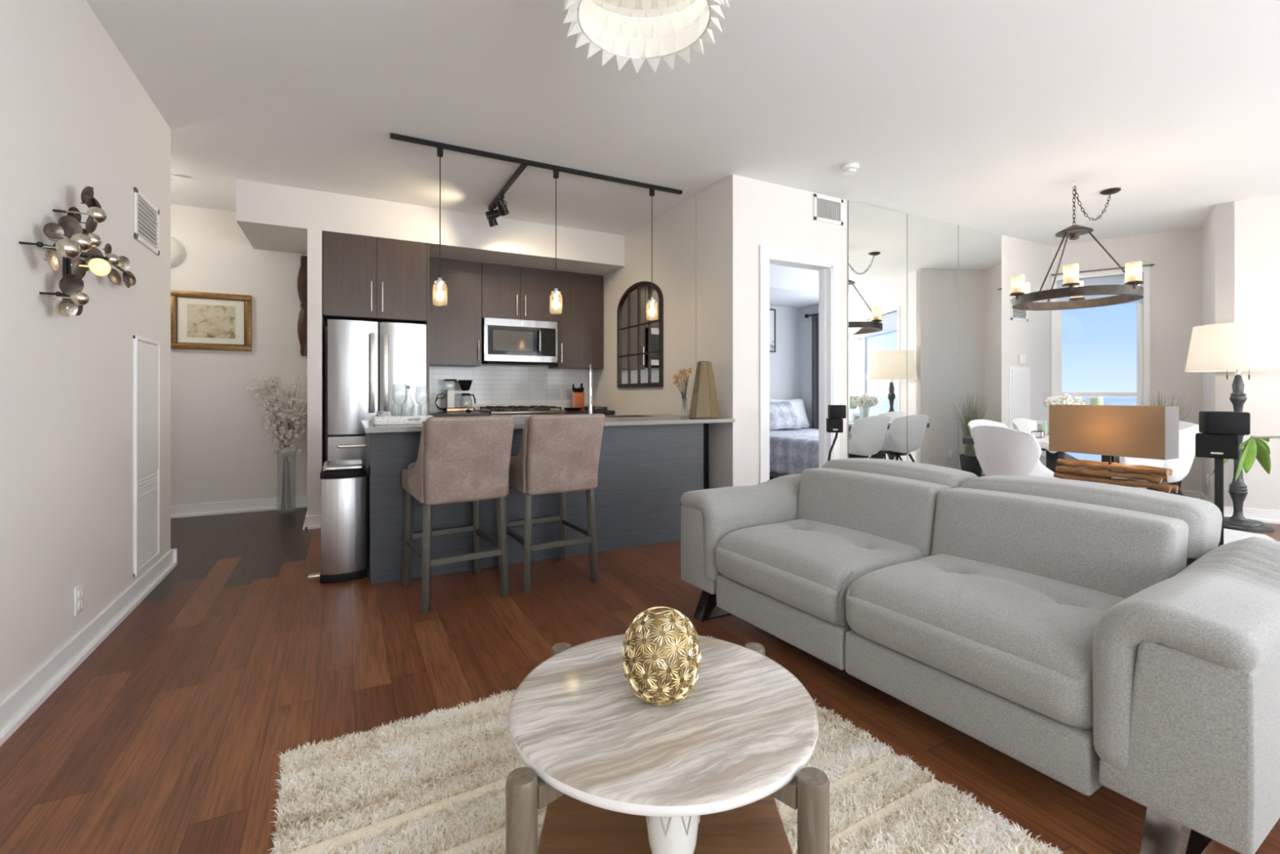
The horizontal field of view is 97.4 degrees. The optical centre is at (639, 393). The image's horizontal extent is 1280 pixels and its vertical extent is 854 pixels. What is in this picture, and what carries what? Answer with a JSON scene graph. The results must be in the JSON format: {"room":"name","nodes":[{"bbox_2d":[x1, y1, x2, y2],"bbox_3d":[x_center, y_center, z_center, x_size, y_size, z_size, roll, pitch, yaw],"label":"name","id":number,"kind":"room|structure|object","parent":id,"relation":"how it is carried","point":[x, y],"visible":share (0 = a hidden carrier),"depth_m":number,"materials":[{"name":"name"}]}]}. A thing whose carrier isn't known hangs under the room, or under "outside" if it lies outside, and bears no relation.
{"room":"living room","nodes":[
{"label":"living room","id":0,"kind":"room"},
{"bbox_2d":[0,0,170,702],"bbox_3d":[-1.361,-0.290,0.374,0.120,2.760,7.130,0,0,-28],"label":"wall","id":1,"kind":"structure","parent":0,"point":[75,116],"depth_m":2.24,"materials":[{"name":"paint"}]},
{"bbox_2d":[18,186,136,316],"bbox_3d":[-2.244,-0.563,2.355,0.162,0.555,1.006,0,0,-28],"label":"wall sculpture","id":2,"kind":"object","parent":1,"relation":"attached to","point":[71,283],"visible":1,"depth_m":2.12,"materials":[{"name":"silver metal"}]},
{"bbox_2d":[74,582,83,616],"bbox_3d":[-2.306,0.845,2.312,0.010,0.115,0.070,0,0,-28],"label":"wall outlet","id":3,"kind":"object","parent":1,"relation":"attached to","point":[78,590],"visible":1,"depth_m":2.30,"materials":[{"name":"white plastic"}]},
{"bbox_2d":[0,549,176,746],"bbox_3d":[-1.294,1.038,0.409,0.030,0.105,7.130,0,0,-28],"label":"baseboard","id":4,"kind":"structure","parent":1,"relation":"attached to","point":[24,700],"depth_m":2.23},
{"bbox_2d":[133,186,159,255],"bbox_3d":[-2.729,-0.945,3.118,0.012,0.265,0.420,0,0,-28],"label":"air vent","id":5,"kind":"object","parent":1,"relation":"in","point":[146,215],"visible":1,"depth_m":3.09,"materials":[{"name":"white plastic"}]},
{"bbox_2d":[133,334,160,577],"bbox_3d":[-2.728,0.323,3.119,0.016,1.255,0.450,0,0,-28],"label":"access panel","id":6,"kind":"object","parent":1,"relation":"attached to","point":[146,357],"visible":1,"depth_m":3.09,"materials":[{"name":"paint"}]},
{"bbox_2d":[170,204,306,505],"bbox_3d":[-4.493,-0.290,4.822,2.940,2.760,0.120,0,0,-28],"label":"wall","id":7,"kind":"structure","parent":0,"point":[220,451],"depth_m":5.16,"materials":[{"name":"paint"}]},
{"bbox_2d":[170,235,185,267],"bbox_3d":[-4.149,-1.250,4.877,0.310,0.310,0.103,0,0,-28],"label":"wall sconce","id":8,"kind":"object","parent":7,"relation":"attached to","point":[177,249],"visible":0.25,"depth_m":4.92,"materials":[{"name":"glass"}]},
{"bbox_2d":[170,289,252,351],"bbox_3d":[-3.859,-0.651,5.068,0.600,0.515,0.034,0,0,-28],"label":"framed picture","id":9,"kind":"object","parent":7,"relation":"attached to","point":[204,321],"visible":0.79,"depth_m":5.06,"materials":[{"name":"paper"}]},
{"bbox_2d":[170,495,306,518],"bbox_3d":[-4.415,1.038,4.779,2.838,0.105,0.030,0,0,-28],"label":"baseboard","id":10,"kind":"structure","parent":7,"relation":"attached to","point":[262,504],"depth_m":5.14,"materials":[{"name":"wood"}]},
{"bbox_2d":[297,255,306,355],"bbox_3d":[-3.214,-0.840,5.387,0.115,0.960,0.068,0,0,-28],"label":"wall sculpture","id":11,"kind":"object","parent":7,"relation":"attached to","point":[302,275],"visible":0.62,"depth_m":5.38,"materials":[{"name":"brown wood"}]},
{"bbox_2d":[235,178,624,275],"bbox_3d":[-1.878,-1.508,5.583,3.363,0.323,0.970,0,0,-28],"label":"soffit","id":12,"kind":"structure","parent":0,"point":[272,217],"depth_m":5.05,"materials":[{"name":"paint"}]},
{"bbox_2d":[322,231,426,326],"bbox_3d":[-2.446,-0.990,5.180,0.803,0.690,0.934,0,0,-28],"label":"upper cabinet","id":13,"kind":"object","parent":12,"relation":"attached to","point":[365,277],"visible":1,"depth_m":4.79,"materials":[{"name":"brown wood"}]},
{"bbox_2d":[324,324,592,462],"bbox_3d":[-1.793,-0.290,6.177,2.900,2.760,0.238,0,0,-28],"label":"wall","id":14,"kind":"structure","parent":0,"point":[491,385],"depth_m":6.20,"materials":[{"name":"white tile"}]},
{"bbox_2d":[429,257,481,367],"bbox_3d":[-1.942,-0.817,5.766,0.563,1.057,0.366,0,0,-28],"label":"upper cabinet","id":15,"kind":"object","parent":14,"relation":"attached to","point":[455,320],"visible":0.83,"depth_m":5.65,"materials":[{"name":"brown wood"}]},
{"bbox_2d":[481,262,557,321],"bbox_3d":[-1.330,-1.063,6.088,0.812,0.563,0.366,0,0,-28],"label":"upper cabinet","id":16,"kind":"object","parent":14,"relation":"attached to","point":[509,292],"visible":0.91,"depth_m":5.94,"materials":[{"name":"brown wood"}]},
{"bbox_2d":[481,317,557,365],"bbox_3d":[-1.313,-0.548,6.047,0.784,0.460,0.431,0,0,-28],"label":"microwave","id":17,"kind":"object","parent":16,"relation":"attached to","point":[505,341],"visible":0.99,"depth_m":5.89,"materials":[{"name":"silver metal"}]},
{"bbox_2d":[547,271,603,369],"bbox_3d":[-0.726,-0.817,6.406,0.545,1.057,0.366,0,0,-28],"label":"upper cabinet","id":18,"kind":"object","parent":14,"relation":"attached to","point":[580,300],"visible":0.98,"depth_m":6.26,"materials":[{"name":"brown wood"}]},
{"bbox_2d":[0,475,1279,853],"bbox_3d":[1.728,1.140,3.068,12.316,0.100,9.020,0,0,-28],"label":"floor","id":19,"kind":"structure","parent":0,"point":[169,737],"depth_m":2.10,"materials":[{"name":"brown wood"}]},
{"bbox_2d":[246,373,327,511],"bbox_3d":[-3.243,0.429,5.204,0.665,1.322,0.258,0,0,-28],"label":"floor vase","id":20,"kind":"object","parent":19,"relation":"on","point":[286,438],"visible":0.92,"depth_m":5.17,"materials":[{"name":"clear glass"}]},
{"bbox_2d":[306,514,320,529],"bbox_3d":[-2.634,1.038,4.552,0.102,0.105,0.030,0,0,-28],"label":"baseboard","id":21,"kind":"object","parent":19,"relation":"on","point":[313,522],"visible":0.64,"depth_m":4.55,"materials":[{"name":"wood"}]},
{"bbox_2d":[306,227,324,515],"bbox_3d":[-2.909,-0.125,5.074,0.102,2.430,1.150,0,0,-28],"label":"wall pier","id":22,"kind":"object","parent":19,"relation":"on","point":[315,320],"visible":0.79,"depth_m":4.57,"materials":[{"name":"paint"}]},
{"bbox_2d":[307,459,368,582],"bbox_3d":[-1.820,0.754,3.396,0.313,0.672,0.343,0,0,-28],"label":"trash can","id":23,"kind":"object","parent":19,"relation":"on","point":[344,483],"visible":1,"depth_m":3.27,"materials":[{"name":"metal"}]},
{"bbox_2d":[327,319,426,465],"bbox_3d":[-2.396,0.235,5.114,0.764,1.690,0.918,0,0,-28],"label":"refrigerator","id":24,"kind":"object","parent":19,"relation":"on","point":[366,359],"visible":0.64,"depth_m":4.71,"materials":[{"name":"silver metal"}]},
{"bbox_2d":[423,243,429,414],"bbox_3d":[-2.090,-0.125,5.392,0.020,2.430,0.890,0,0,-28],"label":"panel","id":25,"kind":"object","parent":19,"relation":"on","point":[427,322],"visible":0.21,"depth_m":5.00,"materials":[{"name":"brown wood"}]},
{"bbox_2d":[401,415,515,613],"bbox_3d":[-1.001,0.602,3.072,0.457,0.978,0.618,0,0,-34],"label":"bar stool","id":26,"kind":"object","parent":19,"relation":"on","point":[460,459],"visible":1,"depth_m":2.87,"materials":[{"name":"fabric"}]},
{"bbox_2d":[477,405,565,417],"bbox_3d":[-1.263,0.610,5.950,0.771,0.960,0.648,0,0,-28],"label":"gas range","id":27,"kind":"object","parent":19,"relation":"on","point":[520,411],"visible":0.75,"depth_m":5.72,"materials":[{"name":"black metal"}]},
{"bbox_2d":[477,408,565,414],"bbox_3d":[-1.263,0.190,5.950,0.771,0.036,0.648,0,0,-28],"label":"cooktop","id":28,"kind":"object","parent":27,"relation":"in","point":[492,411],"depth_m":5.71,"materials":[{"name":"metal"}]},
{"bbox_2d":[365,422,708,584],"bbox_3d":[-0.635,0.654,4.141,2.466,0.872,0.800,0,0,-28],"label":"kitchen island","id":29,"kind":"object","parent":19,"relation":"on","point":[644,472],"visible":0.41,"depth_m":3.78,"materials":[{"name":"grey wood"}]},
{"bbox_2d":[360,413,734,432],"bbox_3d":[-0.632,0.201,4.120,2.512,0.028,1.020,0,0,-28],"label":"island countertop","id":30,"kind":"structure","parent":29,"relation":"on","point":[367,425],"depth_m":3.92,"materials":[{"name":"stone"}]},
{"bbox_2d":[372,414,433,425],"bbox_3d":[-1.491,0.161,3.530,0.330,0.050,0.264,0,0,-28],"label":"serving tray","id":31,"kind":"object","parent":30,"relation":"on","point":[393,419],"visible":0.76,"depth_m":3.42,"materials":[{"name":"stone"}]},
{"bbox_2d":[586,364,592,413],"bbox_3d":[-0.411,-0.029,4.635,0.059,0.430,0.237,0,0,-5],"label":"kitchen faucet","id":32,"kind":"object","parent":30,"relation":"on","point":[589,406],"visible":0.97,"depth_m":4.53,"materials":[{"name":"silver metal"}]},
{"bbox_2d":[672,367,692,414],"bbox_3d":[0.344,-0.013,4.550,0.171,0.399,0.148,0,0,-28],"label":"dried flowers","id":33,"kind":"object","parent":30,"relation":"on","point":[684,389],"visible":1,"depth_m":4.54,"materials":[{"name":"brown plant"}]},
{"bbox_2d":[688,361,719,418],"bbox_3d":[0.496,-0.032,4.329,0.211,0.435,0.242,0,0,39],"label":"vase","id":34,"kind":"object","parent":30,"relation":"on","point":[697,415],"visible":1,"depth_m":4.32,"materials":[{"name":"gold glass"}]},
{"bbox_2d":[497,413,604,593],"bbox_3d":[-0.536,0.602,3.347,0.457,0.978,0.618,0,0,-31],"label":"bar stool","id":35,"kind":"object","parent":19,"relation":"on","point":[560,454],"visible":0.9,"depth_m":3.13,"materials":[{"name":"fabric"}]},
{"bbox_2d":[267,635,1062,853],"bbox_3d":[0.168,1.073,1.126,1.626,0.033,2.220,0,0,-30],"label":"shag rug","id":36,"kind":"object","parent":19,"relation":"on","point":[435,783],"visible":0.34,"depth_m":1.49,"materials":[{"name":"white carpet"}]},
{"bbox_2d":[506,633,829,853],"bbox_3d":[0.049,0.874,1.255,0.666,0.408,0.666,0,0,0],"label":"coffee table","id":37,"kind":"object","parent":36,"relation":"on","point":[602,758],"visible":0.93,"depth_m":1.12,"materials":[{"name":"stone"}]},
{"bbox_2d":[622,605,701,706],"bbox_3d":[0.048,0.575,1.251,0.175,0.188,0.175,0,0,-28],"label":"decorative ball","id":38,"kind":"object","parent":37,"relation":"on","point":[661,653],"visible":1,"depth_m":1.19,"materials":[{"name":"metal"}]},
{"bbox_2d":[537,793,792,853],"bbox_3d":[0.049,0.922,1.255,0.510,0.025,0.490,0,0,0],"label":"shelf","id":39,"kind":"object","parent":37,"relation":"attached to","point":[571,825],"depth_m":1.17,"materials":[{"name":"brown wood"}]},
{"bbox_2d":[645,814,700,853],"bbox_3d":[0.061,0.820,1.055,0.110,0.178,0.110,0,0,-28],"label":"ceramic pot","id":40,"kind":"object","parent":37,"relation":"on","point":[673,834],"visible":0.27,"depth_m":1.01,"materials":[{"name":"ceramic"}]},
{"bbox_2d":[769,427,818,477],"bbox_3d":[2.138,0.590,6.888,1.604,0.800,2.320,0,0,-28],"label":"bed","id":41,"kind":"object","parent":19,"relation":"on","point":[792,451],"visible":0.23,"depth_m":6.21,"materials":[{"name":"fabric"}]},
{"bbox_2d":[769,400,801,430],"bbox_3d":[1.882,0.290,7.590,0.648,0.457,0.372,0,0,-33],"label":"pillow","id":42,"kind":"object","parent":41,"relation":"on","point":[782,414],"visible":0.65,"depth_m":7.52,"materials":[{"name":"fabric"}]},
{"bbox_2d":[769,399,809,427],"bbox_3d":[2.102,0.280,7.943,0.648,0.465,0.306,0,0,-28],"label":"pillow","id":43,"kind":"object","parent":41,"relation":"on","point":[797,405],"visible":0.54,"depth_m":7.96,"materials":[{"name":"fabric"}]},
{"bbox_2d":[826,404,845,461],"bbox_3d":[1.408,0.587,4.201,0.241,1.006,0.240,0,0,12],"label":"speaker stand","id":44,"kind":"object","parent":19,"relation":"on","point":[836,413],"visible":0.44,"depth_m":4.14,"materials":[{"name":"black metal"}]},
{"bbox_2d":[680,457,1279,853],"bbox_3d":[1.108,0.711,2.223,0.978,0.758,2.009,0,0,-31],"label":"sofa","id":45,"kind":"object","parent":19,"relation":"on","point":[1091,635],"visible":1,"depth_m":1.69,"materials":[{"name":"grey fabric"}]},
{"bbox_2d":[715,518,924,626],"bbox_3d":[0.788,0.736,2.458,0.672,0.244,0.716,0,0,-31],"label":"seat cushion","id":46,"kind":"object","parent":45,"relation":"on","point":[804,570],"depth_m":2.29,"materials":[{"name":"grey fabric"}]},
{"bbox_2d":[795,467,950,556],"bbox_3d":[1.046,0.555,2.614,0.206,0.355,0.716,0,0,-31],"label":"cushion","id":47,"kind":"object","parent":45,"relation":"on","point":[900,508],"depth_m":2.51,"materials":[{"name":"grey fabric"}]},
{"bbox_2d":[845,553,1125,729],"bbox_3d":[1.163,0.736,1.835,0.672,0.244,0.728,0,0,-31],"label":"seat cushion","id":48,"kind":"object","parent":45,"relation":"on","point":[1016,640],"depth_m":1.66,"materials":[{"name":"grey fabric"}]},
{"bbox_2d":[931,487,1188,598],"bbox_3d":[1.422,0.555,1.990,0.206,0.355,0.728,0,0,-31],"label":"cushion","id":49,"kind":"object","parent":45,"relation":"on","point":[1113,548],"depth_m":1.88,"materials":[{"name":"grey fabric"}]},
{"bbox_2d":[1138,391,1193,494],"bbox_3d":[5.141,0.515,5.526,0.507,1.149,0.493,0,0,-28],"label":"potted grass","id":50,"kind":"object","parent":19,"relation":"on","point":[1179,483],"depth_m":5.48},
{"bbox_2d":[1195,411,1250,546],"bbox_3d":[2.146,0.578,2.084,0.240,1.024,0.240,0,0,-45],"label":"speaker stand","id":51,"kind":"object","parent":19,"relation":"on","point":[1218,438],"visible":0.41,"depth_m":2.06,"materials":[{"name":"black metal"}]},
{"bbox_2d":[1208,435,1279,481],"bbox_3d":[3.061,0.623,2.326,0.655,0.935,0.845,0,0,-28],"label":"leafy plant","id":52,"kind":"object","parent":19,"relation":"on","point":[1254,447],"visible":0.98,"depth_m":2.52,"materials":[{"name":"green plant"}]},
{"bbox_2d":[1223,528,1275,544],"bbox_3d":[3.393,1.085,4.289,2.500,0.009,1.970,0,0,-28],"label":"dining rug","id":53,"kind":"object","parent":19,"relation":"on","point":[1229,535],"visible":0.14,"depth_m":4.27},
{"bbox_2d":[967,419,1045,466],"bbox_3d":[3.050,0.652,4.640,0.518,0.862,0.518,0,0,-28],"label":"dining chair","id":54,"kind":"object","parent":53,"relation":"on","point":[973,423],"visible":0.2,"depth_m":4.87,"materials":[{"name":"white plastic"}]},
{"bbox_2d":[969,425,1058,478],"bbox_3d":[2.685,0.652,3.969,0.518,0.862,0.518,0,0,-14],"label":"dining chair","id":55,"kind":"object","parent":53,"relation":"on","point":[1001,451],"visible":0.57,"depth_m":3.81,"materials":[{"name":"white plastic"}]},
{"bbox_2d":[962,432,1119,473],"bbox_3d":[3.468,0.710,4.425,1.700,0.739,0.840,0,0,-28],"label":"dining table","id":56,"kind":"object","parent":53,"relation":"on","point":[1051,459],"visible":0.08,"depth_m":4.25,"materials":[{"name":"wood"}]},
{"bbox_2d":[1035,435,1048,439],"bbox_3d":[3.486,0.338,4.434,1.500,0.002,0.400,0,0,-28],"label":"table runner","id":57,"kind":"object","parent":56,"relation":"on","point":[1046,437],"visible":0.04,"depth_m":4.28,"materials":[{"name":"fabric"}]},
{"bbox_2d":[1043,393,1087,409],"bbox_3d":[3.468,0.167,4.593,0.255,0.335,0.293,0,0,-28],"label":"flowers","id":58,"kind":"object","parent":57,"relation":"on","point":[1066,399],"visible":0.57,"depth_m":4.54,"materials":[{"name":"white plant"}]},
{"bbox_2d":[1012,417,1086,473],"bbox_3d":[3.607,0.652,4.933,0.518,0.862,0.518,0,0,-33],"label":"dining chair","id":59,"kind":"object","parent":53,"relation":"on","point":[1024,424],"visible":0.23,"depth_m":5.14,"materials":[{"name":"white plastic"}]},
{"bbox_2d":[1107,456,1164,488],"bbox_3d":[3.334,0.652,3.929,0.518,0.862,0.518,0,0,-31],"label":"dining chair","id":60,"kind":"object","parent":53,"relation":"on","point":[1126,460],"visible":0.1,"depth_m":3.69,"materials":[{"name":"white plastic"}]},
{"bbox_2d":[1119,420,1200,495],"bbox_3d":[4.251,0.652,4.667,0.518,0.862,0.518,0,0,-30],"label":"dining chair","id":61,"kind":"object","parent":53,"relation":"on","point":[1182,424],"visible":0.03,"depth_m":4.66,"materials":[{"name":"white plastic"}]},
{"bbox_2d":[1157,424,1199,493],"bbox_3d":[3.812,0.652,4.203,0.518,0.862,0.518,0,0,-37],"label":"dining chair","id":62,"kind":"object","parent":53,"relation":"on","point":[1181,466],"visible":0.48,"depth_m":3.96,"materials":[{"name":"white plastic"}]},
{"bbox_2d":[1223,447,1275,532],"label":"floor lamp","id":63,"kind":"object","parent":53,"relation":"on","point":[1237,491],"depth_m":4.58,"materials":[{"name":"grey metal"}]},
{"bbox_3d":[2.088,0.785,2.613,0.250,0.610,0.640,0,0,-28],"label":"console table","id":64,"kind":"object","parent":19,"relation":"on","visible":0},
{"bbox_2d":[1048,404,1178,493],"bbox_3d":[2.114,0.267,2.530,0.131,0.430,0.449,0,0,-28],"label":"table lamp","id":65,"kind":"object","parent":64,"relation":"on","point":[1145,432],"visible":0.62,"depth_m":2.46,"materials":[{"name":"brown"}]},
{"bbox_3d":[-1.876,0.613,5.644,0.586,0.794,0.644,0,0,-28],"label":"base cabinet","id":66,"kind":"object","parent":19,"relation":"on","visible":0},
{"bbox_2d":[429,411,489,416],"bbox_3d":[-1.876,0.199,5.644,0.588,0.030,0.626,0,0,-28],"label":"countertop","id":67,"kind":"structure","parent":66,"relation":"on","point":[431,413],"depth_m":5.42,"materials":[{"name":"stone"}]},
{"bbox_2d":[434,378,475,411],"bbox_3d":[-1.887,0.015,5.763,0.408,0.326,0.163,0,0,-28],"label":"coffee maker","id":68,"kind":"object","parent":67,"relation":"on","point":[465,384],"visible":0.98,"depth_m":5.72,"materials":[{"name":"silver plastic"}]},
{"bbox_2d":[454,379,472,391],"bbox_3d":[-1.821,-0.086,5.800,0.180,0.110,0.140,0,0,-28],"label":"basket","id":69,"kind":"object","parent":68,"relation":"on","point":[465,384],"depth_m":5.76,"materials":[{"name":"black plastic"}]},
{"bbox_3d":[-0.671,0.613,6.278,0.568,0.794,0.644,0,0,-28],"label":"base cabinet","id":70,"kind":"object","parent":19,"relation":"on","visible":0},
{"bbox_2d":[564,409,614,413],"bbox_3d":[-0.671,0.199,6.278,0.570,0.030,0.626,0,0,-28],"label":"countertop","id":71,"kind":"structure","parent":70,"relation":"on","point":[581,411],"depth_m":6.01,"materials":[{"name":"stone"}]},
{"bbox_2d":[570,383,584,409],"bbox_3d":[-0.713,0.032,6.387,0.135,0.303,0.132,0,0,-28],"label":"knife block","id":72,"kind":"object","parent":71,"relation":"on","point":[577,399],"visible":0.95,"depth_m":6.33,"materials":[{"name":"orange wood"}]},
{"bbox_2d":[592,180,723,488],"bbox_3d":[0.096,-0.290,5.571,0.120,2.760,2.610,0,0,-28],"label":"wall","id":73,"kind":"structure","parent":0,"point":[673,232],"depth_m":4.94,"materials":[{"name":"paint"}]},
{"bbox_2d":[617,280,663,387],"bbox_3d":[-0.014,-0.588,5.620,0.028,1.045,0.940,0,0,-28],"label":"arched mirror","id":74,"kind":"object","parent":73,"relation":"attached to","point":[640,335],"visible":0.99,"depth_m":5.60,"materials":[{"name":"mirror"}]},
{"bbox_2d":[695,195,696,413],"bbox_3d":[0.470,-0.743,4.730,0.002,1.855,0.003,0,0,-28],"label":"trim","id":75,"kind":"structure","parent":73,"relation":"attached to","point":[695,195],"depth_m":4.73,"materials":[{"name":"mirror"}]},
{"bbox_2d":[85,0,1279,245],"bbox_3d":[1.728,-1.720,3.068,12.316,0.100,9.020,0,0,-28],"label":"ceiling","id":76,"kind":"structure","parent":0,"point":[984,115],"depth_m":3.27,"materials":[{"name":"paint"}]},
{"bbox_2d":[390,133,682,209],"bbox_3d":[-0.892,-1.655,4.618,2.197,0.027,1.157,0,0,-28],"label":"track","id":77,"kind":"object","parent":76,"relation":"attached to","point":[524,163],"visible":0.88,"depth_m":4.09,"materials":[{"name":"black metal"}]},
{"bbox_2d":[434,146,445,300],"bbox_3d":[-1.333,-1.115,3.751,0.094,1.055,0.094,0,0,-28],"label":"pendant light","id":78,"kind":"object","parent":77,"relation":"hanging from","point":[439,295],"visible":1,"depth_m":3.75,"materials":[{"name":"black metal"}]},
{"bbox_2d":[495,194,509,216],"bbox_3d":[-1.144,-1.560,4.676,0.116,0.162,0.111,0,0,-28],"label":"track spotlight","id":79,"kind":"object","parent":77,"relation":"attached to","point":[502,208],"visible":1,"depth_m":4.64,"materials":[{"name":"black metal"}]},
{"bbox_2d":[551,168,560,309],"bbox_3d":[-0.617,-1.115,4.128,0.094,1.055,0.094,0,0,-28],"label":"pendant light","id":80,"kind":"object","parent":77,"relation":"hanging from","point":[556,172],"visible":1,"depth_m":4.12,"materials":[{"name":"brown"}]},
{"bbox_2d":[647,187,656,315],"bbox_3d":[0.096,-1.115,4.503,0.094,1.055,0.094,0,0,-28],"label":"pendant light","id":81,"kind":"object","parent":77,"relation":"hanging from","point":[651,191],"visible":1,"depth_m":4.50,"materials":[{"name":"brown"}]},
{"bbox_2d":[561,0,728,73],"bbox_3d":[0.013,-1.461,1.928,0.674,0.416,0.674,0,0,-28],"label":"ceiling light","id":82,"kind":"object","parent":76,"relation":"attached to","point":[638,30],"visible":1,"depth_m":2.13,"materials":[{"name":"white"}]},
{"bbox_2d":[1009,180,1143,310],"bbox_3d":[3.466,-1.190,4.435,1.018,0.959,0.902,0,0,-28],"label":"chandelier","id":83,"kind":"object","parent":76,"relation":"hanging from","point":[1130,291],"visible":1,"depth_m":4.34,"materials":[{"name":"brown metal"}]},
{"bbox_2d":[769,305,799,399],"bbox_3d":[0.963,-0.290,7.694,3.370,2.760,0.120,0,0,-28],"label":"wall","id":84,"kind":"structure","parent":0,"point":[784,363],"depth_m":8.24,"materials":[{"name":"paint"}]},
{"bbox_2d":[769,308,775,352],"bbox_3d":[1.770,-0.910,8.038,0.420,0.620,0.020,0,0,-28],"label":"framed print","id":85,"kind":"object","parent":84,"relation":"attached to","point":[772,312],"visible":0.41,"depth_m":8.11,"materials":[{"name":"black metal"}]},
{"bbox_2d":[769,264,818,308],"bbox_3d":[1.194,-1.470,7.126,3.250,0.400,1.100,0,0,-28],"label":"ceiling","id":86,"kind":"structure","parent":0,"point":[789,286],"depth_m":6.98,"materials":[{"name":"paint"}]},
{"bbox_2d":[800,304,818,428],"bbox_3d":[3.062,-0.290,7.194,0.120,2.760,2.720,0,0,-28],"label":"wall","id":87,"kind":"structure","parent":0,"point":[806,324],"depth_m":8.24,"materials":[{"name":"paint"}]},
{"bbox_2d":[804,313,818,318],"bbox_3d":[2.842,-1.125,7.332,0.060,0.060,1.930,0,0,-28],"label":"curtain rod","id":88,"kind":"object","parent":87,"relation":"attached to","point":[806,316],"visible":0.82,"depth_m":8.10,"materials":[{"name":"black metal"}]},
{"bbox_2d":[812,315,818,429],"bbox_3d":[2.608,-0.035,7.777,0.064,2.150,0.628,0,0,-28],"label":"curtain","id":89,"kind":"object","parent":88,"relation":"hanging from","point":[815,317],"visible":0.19,"depth_m":7.97,"materials":[{"name":"fabric"}]},
{"bbox_2d":[723,174,1051,487],"bbox_3d":[2.651,-0.290,5.373,4.457,2.760,0.120,0,0,-28],"label":"wall","id":90,"kind":"structure","parent":0,"point":[756,212],"depth_m":4.44,"materials":[{"name":"paint"}]},
{"bbox_2d":[759,244,839,484],"bbox_3d":[1.287,-0.037,4.651,0.860,2.255,0.148,0,0,-28],"label":"door frame","id":91,"kind":"structure","parent":90,"relation":"in","point":[828,267],"depth_m":4.75,"materials":[{"name":"wood"}]},
{"bbox_2d":[813,193,843,225],"bbox_3d":[1.590,-1.550,4.740,0.335,0.215,0.010,0,0,-28],"label":"air vent","id":92,"kind":"object","parent":90,"relation":"in","point":[826,209],"visible":1,"depth_m":4.74,"materials":[{"name":"white plastic"}]},
{"bbox_2d":[847,200,906,461],"bbox_3d":[2.131,-0.344,5.025,0.766,2.647,0.009,0,0,-28],"label":"mirror panel","id":93,"kind":"object","parent":90,"relation":"attached to","point":[877,237],"visible":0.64,"depth_m":5.01,"materials":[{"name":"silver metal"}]},
{"bbox_2d":[906,213,958,469],"bbox_3d":[2.807,-0.344,5.381,0.763,2.647,0.009,0,0,-28],"label":"mirror panel","id":94,"kind":"object","parent":90,"relation":"attached to","point":[932,245],"visible":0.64,"depth_m":5.37,"materials":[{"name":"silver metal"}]},
{"bbox_2d":[958,225,1001,476],"bbox_3d":[3.468,-0.344,5.729,0.730,2.647,0.009,0,0,-28],"label":"mirror panel","id":95,"kind":"object","parent":90,"relation":"attached to","point":[980,251],"visible":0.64,"depth_m":5.71,"materials":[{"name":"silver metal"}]},
{"bbox_2d":[1010,298,1027,321],"bbox_3d":[4.082,-0.895,6.051,0.320,0.220,0.012,0,0,-28],"label":"air vent","id":96,"kind":"object","parent":90,"relation":"in","point":[1015,314],"visible":0.68,"depth_m":6.04,"materials":[{"name":"white plastic"}]},
{"bbox_2d":[1008,366,1030,429],"bbox_3d":[4.083,0.340,6.048,0.380,1.260,0.018,0,0,-28],"label":"access panel","id":97,"kind":"object","parent":90,"relation":"attached to","point":[1019,376],"visible":0.33,"depth_m":6.03,"materials":[{"name":"paint"}]},
{"bbox_2d":[1051,227,1201,492],"bbox_3d":[5.179,-0.290,6.050,0.647,2.760,1.143,0,0,-28],"label":"wall","id":98,"kind":"structure","parent":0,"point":[1175,274],"depth_m":5.78,"materials":[{"name":"paint"}]},
{"bbox_2d":[1057,273,1143,304],"bbox_3d":[4.997,-1.110,6.127,0.331,0.300,0.658,0,0,-28],"label":"roller blind","id":99,"kind":"object","parent":98,"relation":"attached to","point":[1118,280],"visible":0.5,"depth_m":6.11,"materials":[{"name":"white"}]},
{"bbox_2d":[1051,266,1150,462],"bbox_3d":[5.010,-0.240,6.131,0.446,2.160,0.763,0,0,-28],"label":"window","id":100,"kind":"structure","parent":98,"relation":"attached to","point":[1056,315],"depth_m":6.00,"materials":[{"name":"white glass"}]},
{"bbox_2d":[1201,201,1234,506],"bbox_3d":[5.399,-0.290,5.264,0.879,2.760,0.454,0,0,-28],"label":"wall","id":101,"kind":"structure","parent":0,"point":[1206,228],"depth_m":4.95,"materials":[{"name":"paint"}]},
{"bbox_2d":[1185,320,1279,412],"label":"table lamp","id":102,"kind":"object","parent":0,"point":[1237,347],"depth_m":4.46,"materials":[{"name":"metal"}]},
{"bbox_2d":[1212,195,1279,511],"bbox_3d":[6.431,-0.290,4.043,1.568,2.760,2.990,0,0,-28],"label":"wall","id":103,"kind":"structure","parent":0,"point":[1256,276],"depth_m":4.81,"materials":[{"name":"paint"}]},
{"bbox_2d":[1223,506,1279,524],"bbox_3d":[7.085,1.038,3.479,2.253,0.105,4.490,0,0,-28],"label":"baseboard","id":104,"kind":"structure","parent":103,"relation":"attached to","point":[1262,515],"depth_m":4.79,"materials":[{"name":"wood"}]},
{"label":"outside","id":105,"kind":"structure","parent":0,"visible":0},
{"bbox_2d":[1065,396,1136,461],"bbox_3d":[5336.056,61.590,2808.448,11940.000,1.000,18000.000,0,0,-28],"label":"sea","id":106,"kind":"structure","parent":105,"point":[1106,401],"depth_m":3458.68,"materials":[{"name":"liquid"}]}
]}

